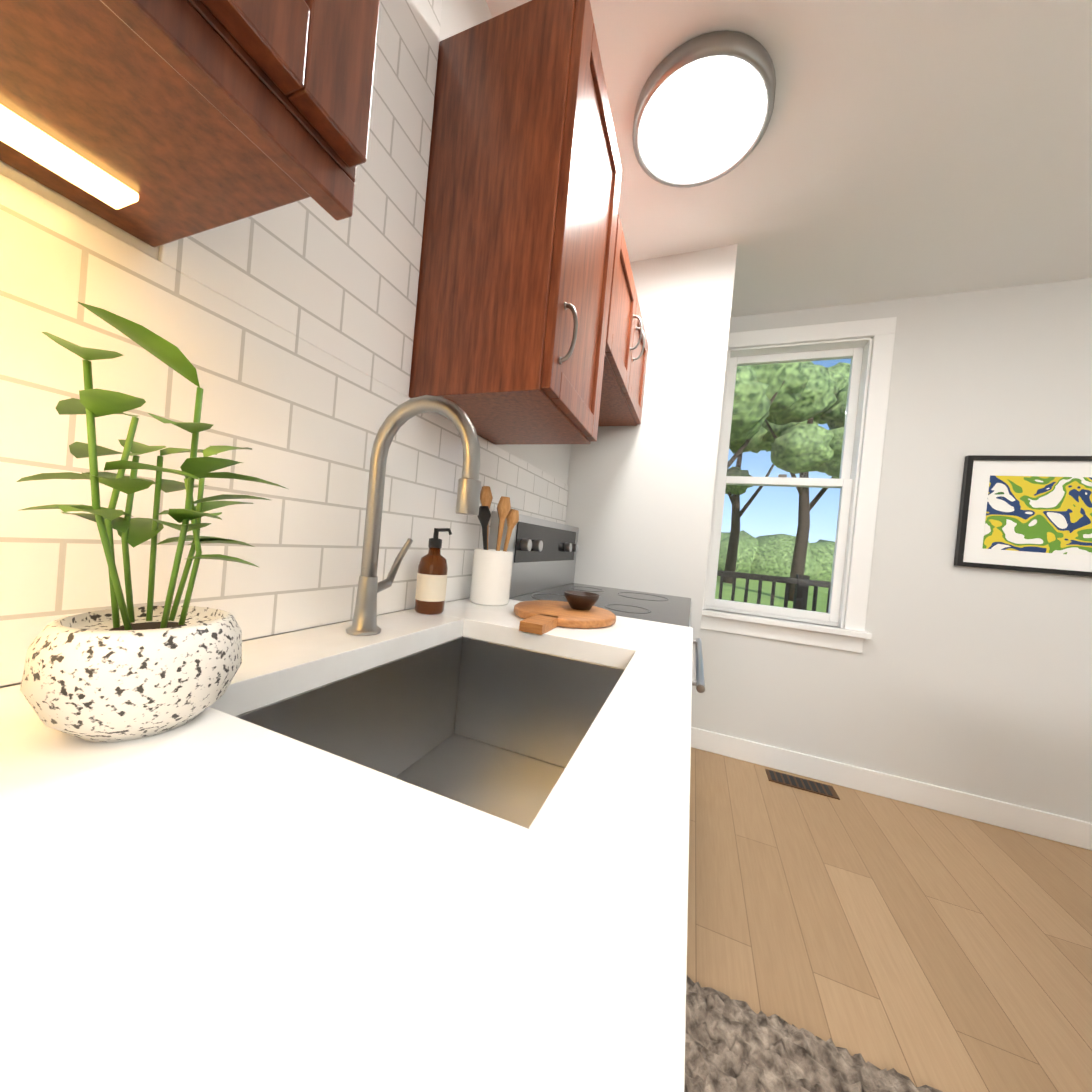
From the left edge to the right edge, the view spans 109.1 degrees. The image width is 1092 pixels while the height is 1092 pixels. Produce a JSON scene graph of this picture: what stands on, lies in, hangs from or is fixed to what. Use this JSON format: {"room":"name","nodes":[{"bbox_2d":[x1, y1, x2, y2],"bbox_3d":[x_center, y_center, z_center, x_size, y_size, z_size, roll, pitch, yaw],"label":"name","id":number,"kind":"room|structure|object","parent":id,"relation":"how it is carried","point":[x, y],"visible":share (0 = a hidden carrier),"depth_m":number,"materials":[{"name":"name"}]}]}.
{"room":"kitchen","nodes":[
{"label":"kitchen","id":0,"kind":"room"},
{"bbox_2d":[0,0,1091,822],"bbox_3d":[0.887,-0.036,-1.028,3.950,2.480,6.470,6,1,21],"label":"wall","id":1,"kind":"structure","parent":0,"point":[968,680],"depth_m":1.83,"materials":[{"name":"white paint"}]},
{"bbox_2d":[0,0,379,246],"bbox_3d":[-0.438,-0.875,-0.086,0.334,1.066,1.018,6,1,21],"label":"upper cabinet","id":2,"kind":"object","parent":1,"relation":"attached to","point":[154,123],"visible":1,"depth_m":0.28,"materials":[{"name":"brown wood"}]},
{"bbox_2d":[409,0,647,443],"bbox_3d":[0.111,-0.690,1.335,0.374,0.780,1.165,6,1,21],"label":"upper cabinet","id":3,"kind":"object","parent":1,"relation":"attached to","point":[529,327],"visible":1,"depth_m":0.81,"materials":[{"name":"brown wood"}]},
{"bbox_2d":[701,317,896,652],"bbox_3d":[1.310,-0.338,2.168,0.880,1.695,0.210,6,1,21],"label":"window","id":4,"kind":"structure","parent":1,"relation":"in","point":[852,635],"depth_m":2.08,"materials":[{"name":"white paint"}]},
{"bbox_2d":[691,727,1091,849],"bbox_3d":[1.756,1.193,1.898,2.015,0.115,0.013,6,1,21],"label":"baseboard","id":5,"kind":"structure","parent":1,"relation":"attached to","point":[1052,826],"depth_m":1.88,"materials":[{"name":"white paint"}]},
{"bbox_2d":[954,455,1091,576],"bbox_3d":[2.270,-0.136,1.721,0.660,0.520,0.025,6,1,21],"label":"picture frame","id":6,"kind":"object","parent":1,"relation":"attached to","point":[1027,513],"visible":1,"depth_m":1.76,"materials":[{"name":"black"}]},
{"bbox_2d":[486,0,1091,316],"bbox_3d":[1.004,-1.311,-1.045,3.950,0.080,6.470,6,1,21],"label":"ceiling","id":7,"kind":"structure","parent":0,"point":[903,149],"depth_m":1.27,"materials":[{"name":"white paint"}]},
{"bbox_2d":[632,30,775,187],"bbox_3d":[0.480,-1.316,1.216,0.410,0.062,0.410,6,1,21],"label":"ceiling light","id":8,"kind":"object","parent":7,"relation":"attached to","point":[704,109],"visible":1,"depth_m":1.15,"materials":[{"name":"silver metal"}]},
{"bbox_2d":[687,747,1091,1091],"bbox_3d":[0.772,1.229,-1.012,3.950,0.060,6.470,6,1,21],"label":"floor","id":9,"kind":"structure","parent":0,"point":[918,946],"depth_m":1.22,"materials":[{"name":"brown wood"}]},
{"bbox_2d":[489,511,704,692],"bbox_3d":[0.222,0.518,1.483,0.675,1.190,0.760,6,1,21],"label":"range","id":10,"kind":"object","parent":9,"relation":"on","point":[544,558],"visible":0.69,"depth_m":1.42,"materials":[{"name":"grey metal"}]},
{"bbox_2d":[765,769,839,799],"bbox_3d":[1.290,1.203,1.970,0.300,0.007,0.110,6,1,21],"label":"floor vent","id":11,"kind":"object","parent":9,"relation":"in","point":[803,784],"visible":1,"depth_m":1.96,"materials":[{"name":"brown metal"}]},
{"bbox_2d":[684,975,942,1091],"bbox_3d":[0.277,1.120,0.207,0.683,0.033,1.594,6,1,21],"label":"rug","id":12,"kind":"object","parent":9,"relation":"on","point":[732,1045],"visible":0.67,"depth_m":0.86,"materials":[{"name":"grey carpet"}]},
{"bbox_3d":[-0.018,0.658,0.994,0.603,0.880,0.310,6,1,21],"label":"base cabinet","id":13,"kind":"object","parent":9,"relation":"on","visible":0},
{"bbox_2d":[0,599,692,1091],"bbox_3d":[-0.610,0.164,-0.707,0.628,0.040,3.931,6,1,21],"label":"countertop","id":14,"kind":"structure","parent":13,"relation":"on","point":[223,899],"depth_m":0.19,"materials":[{"name":"white stone"}]},
{"bbox_2d":[17,302,287,741],"bbox_3d":[-0.330,-0.003,0.339,0.200,0.315,0.180,6,1,21],"label":"potted plant","id":15,"kind":"object","parent":14,"relation":"on","point":[119,671],"visible":1,"depth_m":0.30,"materials":[{"name":"white ceramic"}]},
{"bbox_2d":[336,392,487,643],"bbox_3d":[-0.212,-0.045,0.672,0.236,0.414,0.097,6,1,21],"label":"faucet","id":16,"kind":"object","parent":14,"relation":"on","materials":[{"name":"silver metal"}]},
{"bbox_2d":[220,632,627,815],"bbox_3d":[-0.110,0.320,0.565,0.388,0.236,0.517,6,1,21],"label":"sink","id":17,"kind":"object","parent":14,"relation":"in","point":[490,719],"depth_m":0.76,"materials":[{"name":"grey metal"}]},
{"bbox_2d":[415,528,451,614],"bbox_3d":[-0.258,0.055,0.900,0.077,0.198,0.067,6,1,21],"label":"soap bottle","id":18,"kind":"object","parent":14,"relation":"on","point":[431,584],"visible":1,"depth_m":0.88,"materials":[{"name":"brown glass"}]},
{"bbox_2d":[470,486,518,605],"bbox_3d":[-0.147,-0.004,1.108,0.125,0.330,0.125,6,1,21],"label":"utensil crock","id":19,"kind":"object","parent":14,"relation":"on","point":[491,577],"visible":0.98,"depth_m":1.06,"materials":[{"name":"white ceramic"}]},
{"bbox_2d":[514,591,615,634],"bbox_3d":[0.033,0.150,0.953,0.260,0.060,0.350,6,1,21],"label":"cutting board","id":20,"kind":"object","parent":14,"relation":"on","point":[578,609],"visible":0.98,"depth_m":0.93,"materials":[{"name":"brown wood"}]},
{"label":"outside","id":21,"kind":"structure","parent":0,"visible":0},
{"bbox_2d":[715,576,827,612],"bbox_3d":[16.659,2.484,42.449,120.000,0.100,86.080,6,1,21],"label":"ground","id":22,"kind":"structure","parent":21,"point":[780,592],"depth_m":17.32,"materials":[{"name":"green plant"}]},
{"bbox_2d":[717,570,830,612],"bbox_3d":[2.269,0.942,4.124,10.365,1.350,0.100,6,1,21],"label":"fence","id":23,"kind":"object","parent":22,"relation":"on","point":[802,579],"depth_m":4.03,"materials":[{"name":"black metal"}]},
{"bbox_2d":[718,361,850,600],"bbox_3d":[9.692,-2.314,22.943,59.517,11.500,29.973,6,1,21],"label":"tree","id":24,"kind":"object","parent":22,"relation":"on","point":[793,542],"depth_m":13.96,"materials":[{"name":"green plant"}]}
]}

